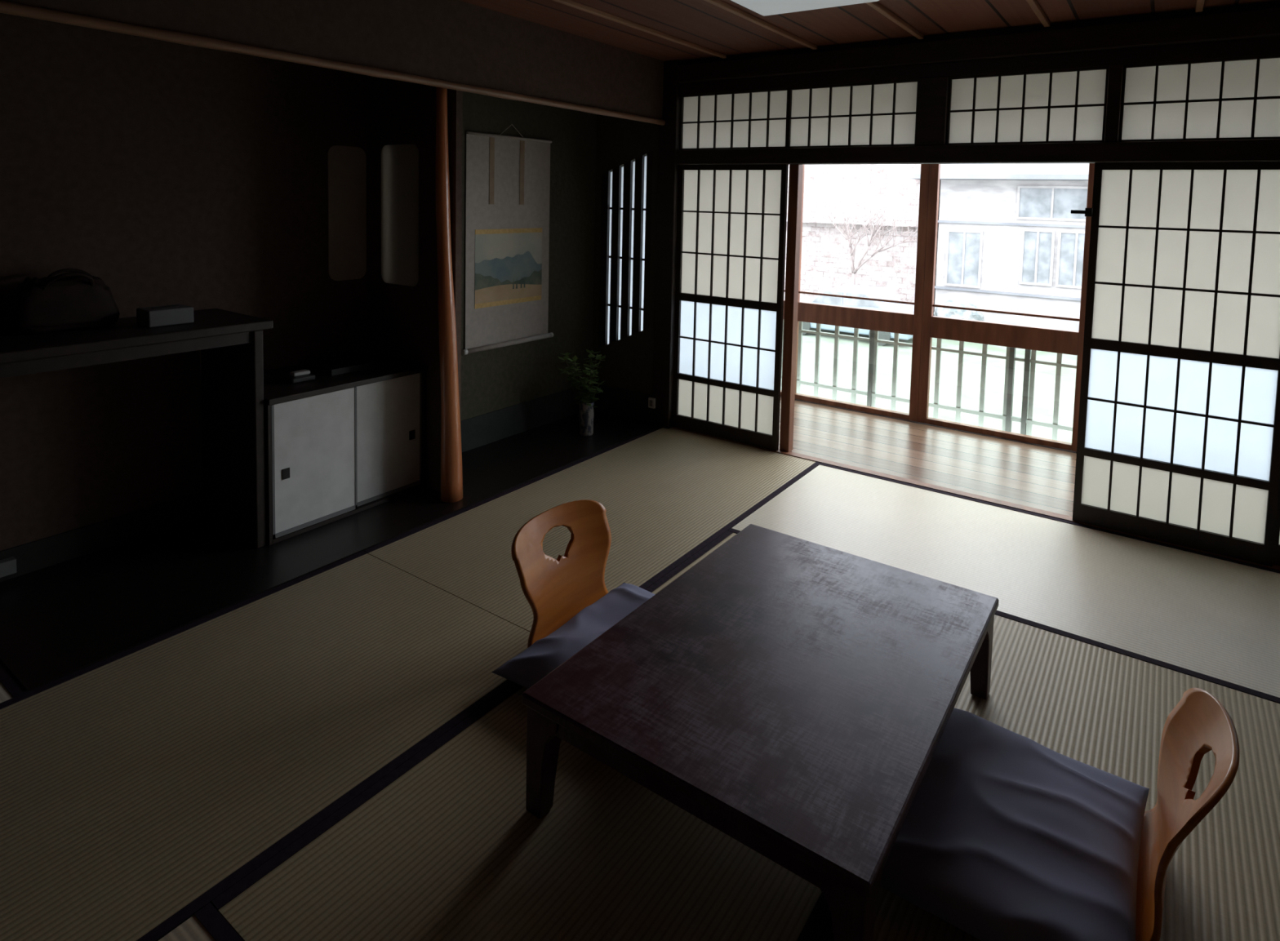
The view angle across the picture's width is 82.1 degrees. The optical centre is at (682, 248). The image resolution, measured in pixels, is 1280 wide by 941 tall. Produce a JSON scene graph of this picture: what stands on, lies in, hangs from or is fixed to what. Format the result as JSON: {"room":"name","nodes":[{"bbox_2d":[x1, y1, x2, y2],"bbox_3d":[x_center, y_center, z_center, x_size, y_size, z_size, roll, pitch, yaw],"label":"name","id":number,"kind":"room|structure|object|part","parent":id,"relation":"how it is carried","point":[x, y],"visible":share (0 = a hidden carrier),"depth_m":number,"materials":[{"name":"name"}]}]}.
{"room":"traditional dwelling","nodes":[
{"label":"traditional dwelling","id":0,"kind":"room"},
{"bbox_2d":[0,13,367,551],"bbox_3d":[-2.824,0.087,2.287,0.060,2.376,4.116,4,5,33],"label":"wall","id":1,"kind":"structure","parent":0,"point":[162,172],"depth_m":3.09,"materials":[{"name":"paint"}]},
{"bbox_2d":[0,556,16,577],"bbox_3d":[-2.569,1.195,2.678,0.041,0.054,0.204,4,5,33],"label":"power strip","id":2,"kind":"object","parent":1,"relation":"attached to","point":[7,566],"visible":1,"depth_m":2.73,"materials":[{"name":"plastic"}]},
{"bbox_2d":[0,492,204,582],"bbox_3d":[-2.810,1.213,2.364,0.010,0.120,3.924,4,5,33],"label":"baseboard","id":3,"kind":"structure","parent":1,"relation":"attached to","point":[42,553],"depth_m":3.00,"materials":[{"name":"black wood"}]},
{"bbox_2d":[327,145,366,280],"bbox_3d":[-1.745,-0.182,3.824,0.005,0.696,0.210,4,5,33],"label":"wall niche opening","id":4,"kind":"object","parent":1,"relation":"in","point":[347,175],"depth_m":3.82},
{"bbox_2d":[0,409,657,692],"bbox_3d":[-1.390,1.244,3.749,0.847,0.065,3.240,4,5,33],"label":"floor","id":5,"kind":"structure","parent":0,"point":[57,621],"depth_m":2.88,"materials":[{"name":"brown wood"}]},
{"bbox_2d":[0,308,273,548],"bbox_3d":[-2.161,0.777,2.843,0.486,0.949,0.894,4,5,33],"label":"shelf","id":6,"kind":"object","parent":5,"relation":"on","point":[230,344],"visible":0.98,"depth_m":3.04,"materials":[{"name":"brown wood"}]},
{"bbox_2d":[3,268,119,334],"bbox_3d":[-2.300,0.192,2.730,0.185,0.221,0.327,4,5,33],"label":"handbag","id":7,"kind":"object","parent":6,"relation":"on","point":[78,299],"visible":1,"depth_m":2.68,"materials":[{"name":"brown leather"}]},
{"bbox_3d":[-2.244,0.118,2.689,0.056,0.065,0.158,4,5,33],"label":"handle","id":8,"kind":"part","parent":7,"relation":"part of","materials":[{"name":"brown leather"}]},
{"bbox_3d":[-2.330,0.109,2.789,0.042,0.065,0.158,4,5,33],"label":"handle","id":9,"kind":"part","parent":7,"relation":"part of","materials":[{"name":"brown leather"}]},
{"bbox_2d":[136,304,193,327],"bbox_3d":[-2.046,0.264,2.903,0.120,0.066,0.156,4,5,33],"label":"tissue box","id":10,"kind":"object","parent":6,"relation":"on","point":[174,314],"visible":1,"depth_m":2.86,"materials":[{"name":"cardboard"}]},
{"bbox_3d":[-1.760,0.792,3.042,0.036,0.913,0.036,4,5,33],"label":"post","id":11,"kind":"part","parent":6,"relation":"part of","materials":[{"name":"brown wood"}]},
{"bbox_2d":[263,352,427,545],"bbox_3d":[-1.710,0.905,3.513,0.512,0.624,0.780,4,5,33],"label":"base cabinet","id":12,"kind":"object","parent":5,"relation":"on","point":[342,446],"visible":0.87,"depth_m":3.34,"materials":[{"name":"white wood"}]},
{"bbox_2d":[283,369,315,383],"bbox_3d":[-1.743,0.582,3.338,0.084,0.041,0.108,4,5,33],"label":"telephone","id":13,"kind":"object","parent":12,"relation":"on","point":[303,375],"visible":1,"depth_m":3.32,"materials":[{"name":"plastic"}]},
{"bbox_3d":[-1.617,0.931,3.235,0.017,0.574,0.384,4,5,33],"label":"sliding door","id":14,"kind":"part","parent":12,"relation":"part of","materials":[{"name":"white paper"}]},
{"bbox_2d":[298,352,382,376],"bbox_3d":[-1.689,0.570,3.626,0.288,0.029,0.264,4,5,33],"label":"lacquer tray","id":15,"kind":"object","parent":12,"relation":"on","point":[347,362],"visible":1,"depth_m":3.63,"materials":[{"name":"wood"}]},
{"bbox_3d":[-1.516,0.944,3.389,0.007,0.044,0.666,4,5,32],"label":"door pull","id":16,"kind":"part","parent":12,"relation":"part of","materials":[{"name":"metal"}]},
{"bbox_3d":[-1.431,0.915,3.546,0.017,0.574,0.389,4,5,33],"label":"sliding door","id":17,"kind":"part","parent":12,"relation":"part of","materials":[{"name":"white paper"}]},
{"bbox_2d":[435,86,462,502],"bbox_3d":[-1.117,0.210,3.533,0.120,2.041,0.118,4,5,33],"label":"pillar","id":18,"kind":"structure","parent":5,"relation":"on","point":[451,475],"depth_m":3.51,"materials":[{"name":"brown wood"}]},
{"bbox_2d":[558,349,605,436],"bbox_3d":[-0.634,0.910,4.598,0.297,0.526,0.354,1,4,-6],"label":"flower vase","id":19,"kind":"object","parent":5,"relation":"on","point":[586,415],"visible":1,"depth_m":4.58,"materials":[{"name":"ceramic"}]},
{"bbox_2d":[0,0,663,119],"bbox_3d":[-1.651,-0.892,2.445,0.042,0.384,5.520,4,5,33],"label":"wall","id":20,"kind":"structure","parent":0,"point":[455,41],"depth_m":3.21,"materials":[{"name":"paint"}]},
{"bbox_2d":[0,0,665,125],"bbox_3d":[-1.634,-0.693,2.443,0.037,0.037,5.520,4,5,33],"label":"trim","id":21,"kind":"structure","parent":20,"relation":"attached to","point":[6,7],"depth_m":2.64,"materials":[{"name":"brown wood"}]},
{"bbox_2d":[366,75,462,492],"bbox_3d":[-1.382,0.025,3.748,0.720,2.376,0.036,4,5,33],"label":"wall partition","id":22,"kind":"structure","parent":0,"point":[402,321],"depth_m":3.69,"materials":[{"name":"paint"}]},
{"bbox_2d":[381,144,418,286],"bbox_3d":[-1.450,-0.170,3.771,0.342,0.744,0.005,4,5,33],"label":"wall niche opening","id":23,"kind":"object","parent":22,"relation":"attached to","point":[399,162],"visible":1,"depth_m":3.77,"materials":[{"name":"grey paint"}]},
{"bbox_2d":[460,91,596,421],"bbox_3d":[-1.065,-0.112,4.482,0.060,2.184,1.548,4,5,33],"label":"wall","id":24,"kind":"structure","parent":0,"point":[494,380],"depth_m":4.79,"materials":[{"name":"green paint"}]},
{"bbox_2d":[461,124,553,355],"bbox_3d":[-1.035,-0.075,4.443,0.031,1.344,0.725,4,5,33],"label":"scroll","id":25,"kind":"object","parent":24,"relation":"attached to","point":[508,190],"visible":0.99,"depth_m":4.42,"materials":[{"name":"silk"},{"name":"paper"},{"name":"wood"}]},
{"bbox_2d":[474,232,542,304],"bbox_3d":[-1.048,0.111,4.461,0.002,0.404,0.540,4,5,33],"label":"painting","id":26,"kind":"object","parent":25,"relation":"attached to","point":[508,266],"depth_m":4.44},
{"bbox_2d":[460,383,652,452],"bbox_3d":[-0.860,1.088,4.420,0.612,0.192,1.524,4,5,33],"label":"baseboard","id":27,"kind":"structure","parent":24,"relation":"attached to","point":[483,429],"depth_m":4.78,"materials":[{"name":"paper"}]},
{"bbox_2d":[459,0,1279,61],"bbox_3d":[0.200,-1.030,1.889,5.520,0.060,7.020,4,5,33],"label":"ceiling","id":28,"kind":"structure","parent":0,"point":[702,23],"depth_m":3.52,"materials":[{"name":"brown wood"}]},
{"bbox_2d":[730,0,879,16],"bbox_3d":[0.419,-1.008,2.777,0.516,0.092,0.504,4,5,33],"label":"ceiling lamp","id":29,"kind":"object","parent":28,"relation":"attached to","point":[763,7],"depth_m":2.92,"materials":[{"name":"white plastic"}]},
{"bbox_2d":[552,0,1204,58],"bbox_3d":[0.203,-0.942,1.185,3.554,0.022,5.484,4,5,33],"label":"batten","id":30,"kind":"object","parent":28,"relation":"attached to","point":[1033,4],"depth_m":3.49,"materials":[{"name":"brown wood"}]},
{"bbox_2d":[778,396,1076,516],"bbox_3d":[1.744,1.291,4.409,5.460,0.067,1.218,4,5,33],"label":"floor","id":31,"kind":"structure","parent":0,"point":[1032,475],"depth_m":4.44,"materials":[{"name":"brown wood"}]},
{"bbox_2d":[780,289,785,396],"bbox_3d":[0.346,0.033,5.909,1.236,2.160,0.048,4,5,33],"label":"frame","id":32,"kind":"object","parent":31,"relation":"on","point":[784,290],"visible":0.02,"depth_m":5.62,"materials":[{"name":"brown wood"}]},
{"bbox_2d":[794,164,929,422],"bbox_3d":[1.255,0.096,5.306,0.996,2.160,0.048,4,5,33],"label":"frame","id":33,"kind":"object","parent":31,"relation":"on","point":[905,323],"visible":0.59,"depth_m":5.18,"materials":[{"name":"brown wood"}]},
{"bbox_2d":[917,163,1094,451],"bbox_3d":[2.088,0.155,4.753,1.008,2.160,0.048,4,5,33],"label":"frame","id":34,"kind":"object","parent":31,"relation":"on","point":[1019,336],"visible":0.67,"depth_m":4.81,"materials":[{"name":"brown wood"}]},
{"bbox_2d":[591,0,1279,395],"bbox_3d":[1.484,0.098,3.760,5.004,2.376,0.060,4,5,33],"label":"wall","id":35,"kind":"structure","parent":0,"point":[1268,46],"depth_m":4.15,"materials":[{"name":"brown wood"}]},
{"bbox_2d":[598,151,653,347],"bbox_3d":[-0.376,0.028,4.993,0.432,1.368,0.053,4,5,33],"label":"window","id":36,"kind":"structure","parent":35,"relation":"in","point":[626,193],"depth_m":4.98,"materials":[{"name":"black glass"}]},
{"bbox_3d":[-0.363,0.026,5.013,0.432,1.368,0.005,4,5,33],"label":"pane","id":37,"kind":"part","parent":36,"relation":"part of","materials":[{"name":"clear glass"}]},
{"bbox_2d":[648,397,655,408],"bbox_3d":[-0.202,1.020,4.839,0.048,0.066,0.022,4,5,33],"label":"wall outlet","id":38,"kind":"object","parent":35,"relation":"attached to","point":[651,402],"visible":1,"depth_m":4.83,"materials":[{"name":"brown plastic"}]},
{"bbox_2d":[651,59,680,428],"bbox_3d":[-0.088,-0.011,4.788,0.137,2.376,0.108,4,5,33],"label":"corner post","id":39,"kind":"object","parent":35,"relation":"attached to","point":[668,133],"depth_m":4.74,"materials":[{"name":"brown wood"}]},
{"bbox_2d":[779,164,803,452],"bbox_3d":[0.649,0.365,4.378,0.060,1.718,0.066,4,5,33],"label":"trim","id":40,"kind":"structure","parent":35,"relation":"attached to","point":[796,171],"depth_m":4.35,"materials":[{"name":"brown wood"}]},
{"bbox_2d":[671,426,1279,570],"bbox_3d":[1.726,1.330,3.657,4.296,0.065,0.054,4,5,33],"label":"trim","id":41,"kind":"structure","parent":35,"relation":"attached to","point":[791,454],"depth_m":3.85,"materials":[{"name":"brown wood"}]},
{"bbox_2d":[672,164,788,451],"bbox_3d":[0.279,0.340,4.569,0.757,1.714,0.029,4,5,33],"label":"screen","id":42,"kind":"object","parent":41,"relation":"on","point":[732,219],"visible":1,"depth_m":4.55,"materials":[{"name":"paper"}]},
{"bbox_3d":[0.264,0.990,4.616,0.695,0.240,0.001,4,5,33],"label":"pane","id":43,"kind":"part","parent":42,"relation":"part of","materials":[{"name":"paper"}]},
{"bbox_3d":[0.275,0.595,4.589,0.695,0.480,0.001,4,5,33],"label":"pane","id":44,"kind":"part","parent":42,"relation":"part of","materials":[{"name":"clear glass"}]},
{"bbox_3d":[0.292,-0.087,4.543,0.695,0.792,0.001,4,5,33],"label":"pane","id":45,"kind":"part","parent":42,"relation":"part of","materials":[{"name":"paper"}]},
{"bbox_2d":[1072,161,1279,566],"bbox_3d":[2.222,0.477,3.280,0.755,1.714,0.029,4,5,33],"label":"screen","id":46,"kind":"object","parent":41,"relation":"on","point":[1178,443],"visible":1,"depth_m":3.27,"materials":[{"name":"paper"}]},
{"bbox_2d":[1071,208,1093,217],"bbox_3d":[1.875,-0.170,3.445,0.090,0.041,0.038,4,5,33],"label":"sliding door latch","id":47,"kind":"structure","parent":46,"relation":"attached to","point":[1088,212],"depth_m":3.42,"materials":[{"name":"metal"}]},
{"bbox_3d":[2.207,1.126,3.327,0.692,0.240,0.001,4,5,33],"label":"pane","id":48,"kind":"part","parent":46,"relation":"part of","materials":[{"name":"paper"}]},
{"bbox_3d":[2.217,0.731,3.301,0.692,0.480,0.001,4,5,33],"label":"pane","id":49,"kind":"part","parent":46,"relation":"part of","materials":[{"name":"clear glass"}]},
{"bbox_3d":[2.235,0.049,3.255,0.692,0.792,0.001,4,5,33],"label":"pane","id":50,"kind":"part","parent":46,"relation":"part of","materials":[{"name":"paper"}]},
{"bbox_2d":[1272,476,1279,565],"bbox_3d":[2.859,0.519,2.898,0.756,1.714,0.029,4,5,33],"label":"screen","id":51,"kind":"object","parent":41,"relation":"on","point":[1276,557],"visible":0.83,"depth_m":3.13,"materials":[{"name":"paper"}]},
{"bbox_2d":[676,8,1279,83],"bbox_3d":[1.771,-0.975,3.454,4.315,0.108,0.042,4,5,33],"label":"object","id":52,"kind":"structure","parent":35,"relation":"attached to","point":[1264,23],"depth_m":3.55,"materials":[{"name":"brown wood"}]},
{"bbox_3d":[-0.255,1.500,1.526,5.580,0.078,5.700,4,5,33],"label":"floor","id":53,"kind":"structure","parent":0,"visible":0},
{"bbox_2d":[0,660,26,702],"bbox_3d":[-2.585,1.336,1.952,0.848,0.062,1.078,4,5,33],"label":"mat","id":54,"kind":"object","parent":53,"relation":"on","point":[11,687],"visible":0.43,"depth_m":2.19,"materials":[{"name":"fabric"}]},
{"bbox_2d":[158,902,243,940],"bbox_3d":[-0.394,1.490,0.499,2.156,0.062,1.078,4,5,33],"label":"mat","id":55,"kind":"object","parent":53,"relation":"on","point":[206,924],"visible":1,"depth_m":1.48,"materials":[{"name":"fabric"}]},
{"bbox_2d":[0,551,529,940],"bbox_3d":[-1.462,1.371,1.855,1.126,0.062,2.156,4,5,33],"label":"mat","id":56,"kind":"object","parent":53,"relation":"on","point":[141,784],"visible":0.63,"depth_m":2.00,"materials":[{"name":"fabric"}]},
{"bbox_2d":[211,530,830,940],"bbox_3d":[0.055,1.391,2.144,1.078,0.062,2.156,4,5,33],"label":"mat","id":57,"kind":"object","parent":53,"relation":"on","point":[446,846],"visible":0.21,"depth_m":1.64,"materials":[{"name":"wicker"}]},
{"bbox_2d":[511,499,611,648],"bbox_3d":[-0.249,1.126,2.413,0.558,0.401,0.455,4,5,33],"label":"chair","id":58,"kind":"object","parent":57,"relation":"on","point":[556,591],"visible":0.57,"depth_m":2.52,"materials":[{"name":"orange wood"}]},
{"bbox_2d":[491,582,655,688],"bbox_3d":[-0.134,1.269,2.314,0.636,0.100,0.648,4,5,33],"label":"floor cushion","id":59,"kind":"object","parent":58,"relation":"on","point":[545,655],"visible":0.3,"depth_m":2.31,"materials":[{"name":"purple fabric"}]},
{"bbox_2d":[521,524,998,940],"bbox_3d":[0.288,1.222,2.020,0.865,0.301,1.159,4,5,33],"label":"table","id":60,"kind":"object","parent":57,"relation":"on","point":[796,698],"visible":1,"depth_m":1.77,"materials":[{"name":"paint"}]},
{"bbox_3d":[-0.310,1.235,1.795,0.102,0.275,0.102,4,5,33],"label":"leg","id":61,"kind":"part","parent":60,"relation":"part of","materials":[{"name":"paint"}]},
{"bbox_3d":[0.310,1.279,1.384,0.102,0.275,0.102,4,5,33],"label":"leg","id":62,"kind":"part","parent":60,"relation":"part of","materials":[{"name":"paint"}]},
{"bbox_3d":[0.885,1.236,2.248,0.102,0.275,0.102,4,5,33],"label":"leg","id":63,"kind":"part","parent":60,"relation":"part of","materials":[{"name":"paint"}]},
{"bbox_2d":[364,426,821,632],"bbox_3d":[-0.265,1.281,3.651,1.126,0.062,2.156,4,5,33],"label":"mat","id":64,"kind":"object","parent":53,"relation":"on","point":[666,495],"visible":0.55,"depth_m":3.48,"materials":[{"name":"wicker"}]},
{"bbox_2d":[728,462,1279,703],"bbox_3d":[1.402,1.355,3.193,2.156,0.062,1.078,4,5,33],"label":"mat","id":65,"kind":"object","parent":53,"relation":"on","point":[1214,619],"visible":0.67,"depth_m":3.06,"materials":[{"name":"wicker"}]},
{"bbox_2d":[816,614,1279,940],"bbox_3d":[0.953,1.454,1.548,1.078,0.062,2.156,4,5,33],"label":"mat","id":66,"kind":"object","parent":53,"relation":"on","point":[1105,710],"visible":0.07,"depth_m":2.04,"materials":[{"name":"wicker"}]},
{"bbox_2d":[1135,688,1239,940],"bbox_3d":[0.914,1.205,1.684,0.558,0.401,0.455,4,5,33],"label":"chair","id":67,"kind":"object","parent":66,"relation":"on","point":[1199,724],"visible":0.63,"depth_m":1.60,"materials":[{"name":"orange wood"}]},
{"bbox_2d":[880,707,1149,940],"bbox_3d":[0.723,1.327,1.731,0.629,0.105,0.660,4,5,33],"label":"floor cushion","id":68,"kind":"object","parent":67,"relation":"on","point":[1004,835],"visible":0.66,"depth_m":1.60,"materials":[{"name":"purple fabric"}]},
{"bbox_3d":[2.378,0.370,0.515,0.096,2.436,6.912,4,5,33],"label":"wall","id":69,"kind":"structure","parent":0,"visible":0},
{"bbox_2d":[915,75,949,146],"bbox_3d":[1.310,-0.710,3.829,0.149,0.350,0.096,4,5,33],"label":"trim","id":70,"kind":"structure","parent":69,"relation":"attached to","point":[933,91],"depth_m":3.79,"materials":[{"name":"brown wood"}]},
{"bbox_2d":[675,138,1279,164],"bbox_3d":[1.781,-0.456,3.524,4.315,0.091,0.102,4,5,33],"label":"door lintel","id":71,"kind":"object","parent":69,"relation":"attached to","point":[1225,150],"depth_m":3.60,"materials":[{"name":"brown wood"}]},
{"bbox_2d":[679,88,789,150],"bbox_3d":[0.308,-0.780,4.493,0.757,0.350,0.029,4,5,33],"label":"screen","id":72,"kind":"object","parent":71,"relation":"on","point":[756,118],"visible":0.91,"depth_m":4.48,"materials":[{"name":"paper"}]},
{"bbox_2d":[786,79,918,147],"bbox_3d":[0.935,-0.736,4.077,0.751,0.350,0.029,4,5,33],"label":"screen","id":73,"kind":"object","parent":71,"relation":"on","point":[876,113],"visible":0.83,"depth_m":4.07,"materials":[{"name":"paper"}]},
{"bbox_2d":[946,66,1109,145],"bbox_3d":[1.669,-0.685,3.591,0.714,0.350,0.029,4,5,33],"label":"screen","id":74,"kind":"object","parent":71,"relation":"on","point":[1068,105],"visible":0.91,"depth_m":3.58,"materials":[{"name":"paper"}]},
{"bbox_2d":[1118,54,1279,142],"bbox_3d":[2.317,-0.639,3.161,0.738,0.350,0.029,4,5,33],"label":"transom window","id":75,"kind":"structure","parent":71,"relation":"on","point":[1235,98],"depth_m":3.20,"materials":[{"name":"paper"}]},
{"bbox_2d":[1104,64,1123,142],"bbox_3d":[1.990,-0.662,3.382,0.054,0.350,0.090,4,5,33],"label":"trim","id":76,"kind":"structure","parent":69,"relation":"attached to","point":[1115,71],"depth_m":3.34,"materials":[{"name":"brown wood"}]},
{"label":"outside","id":77,"kind":"structure","parent":0,"visible":0},
{"bbox_2d":[800,328,1077,443],"bbox_3d":[11.122,0.970,19.767,38.400,0.060,34.716,4,5,33],"label":"ground","id":78,"kind":"structure","parent":77,"point":[1045,375],"depth_m":8.38,"materials":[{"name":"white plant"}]},
{"bbox_2d":[800,284,914,346],"bbox_3d":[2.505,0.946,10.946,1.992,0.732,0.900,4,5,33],"label":"parked car","id":79,"kind":"object","parent":78,"relation":"on","point":[865,291],"visible":0.41,"depth_m":10.56,"materials":[{"name":"white paint"}]},
{"bbox_2d":[783,164,942,315],"bbox_3d":[-1.129,-0.613,15.643,12.780,3.024,0.660,4,5,33],"label":"wall","id":80,"kind":"structure","parent":78,"relation":"on","point":[825,264],"depth_m":12.73,"materials":[{"name":"stone"}]},
{"bbox_2d":[820,196,918,284],"bbox_3d":[3.054,0.219,11.895,1.760,2.124,0.590,5,5,45],"label":"bare tree","id":81,"kind":"object","parent":78,"relation":"on","point":[851,251],"visible":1,"depth_m":11.92,"materials":[{"name":"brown plant"}]},
{"bbox_2d":[780,319,1076,440],"bbox_3d":[2.133,1.128,5.155,6.014,1.008,0.060,4,5,33],"label":"balcony railing","id":82,"kind":"object","parent":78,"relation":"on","point":[1011,358],"visible":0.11,"depth_m":5.25,"materials":[{"name":"metal"}]},
{"bbox_2d":[933,298,985,321],"bbox_3d":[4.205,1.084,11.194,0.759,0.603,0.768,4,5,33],"label":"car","id":83,"kind":"object","parent":78,"relation":"on","point":[939,312],"visible":0.38,"depth_m":11.00,"materials":[{"name":"white metal"}]},
{"bbox_2d":[934,179,1088,331],"bbox_3d":[9.820,0.295,10.446,11.160,2.472,3.600,4,5,33],"label":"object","id":84,"kind":"object","parent":78,"relation":"on","point":[960,200],"visible":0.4,"depth_m":11.49,"materials":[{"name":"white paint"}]},
{"bbox_2d":[910,163,1088,180],"bbox_3d":[9.858,-1.195,10.346,11.880,0.660,4.560,4,5,33],"label":"roof","id":85,"kind":"structure","parent":84,"relation":"on","point":[1031,171],"depth_m":11.14,"materials":[{"name":"grey tile"}]},
{"bbox_2d":[934,220,1085,301],"bbox_3d":[8.798,0.424,8.940,11.184,1.116,0.048,4,5,33],"label":"band","id":86,"kind":"object","parent":84,"relation":"attached to","point":[939,221],"visible":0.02,"depth_m":11.37,"materials":[{"name":"grey tile"}]},
{"bbox_2d":[944,186,1088,288],"bbox_3d":[5.699,-0.112,10.986,3.372,1.632,0.036,4,5,33],"label":"windows","id":87,"kind":"structure","parent":84,"relation":"attached to","point":[963,257],"depth_m":11.16,"materials":[{"name":"white glass"}]}
]}

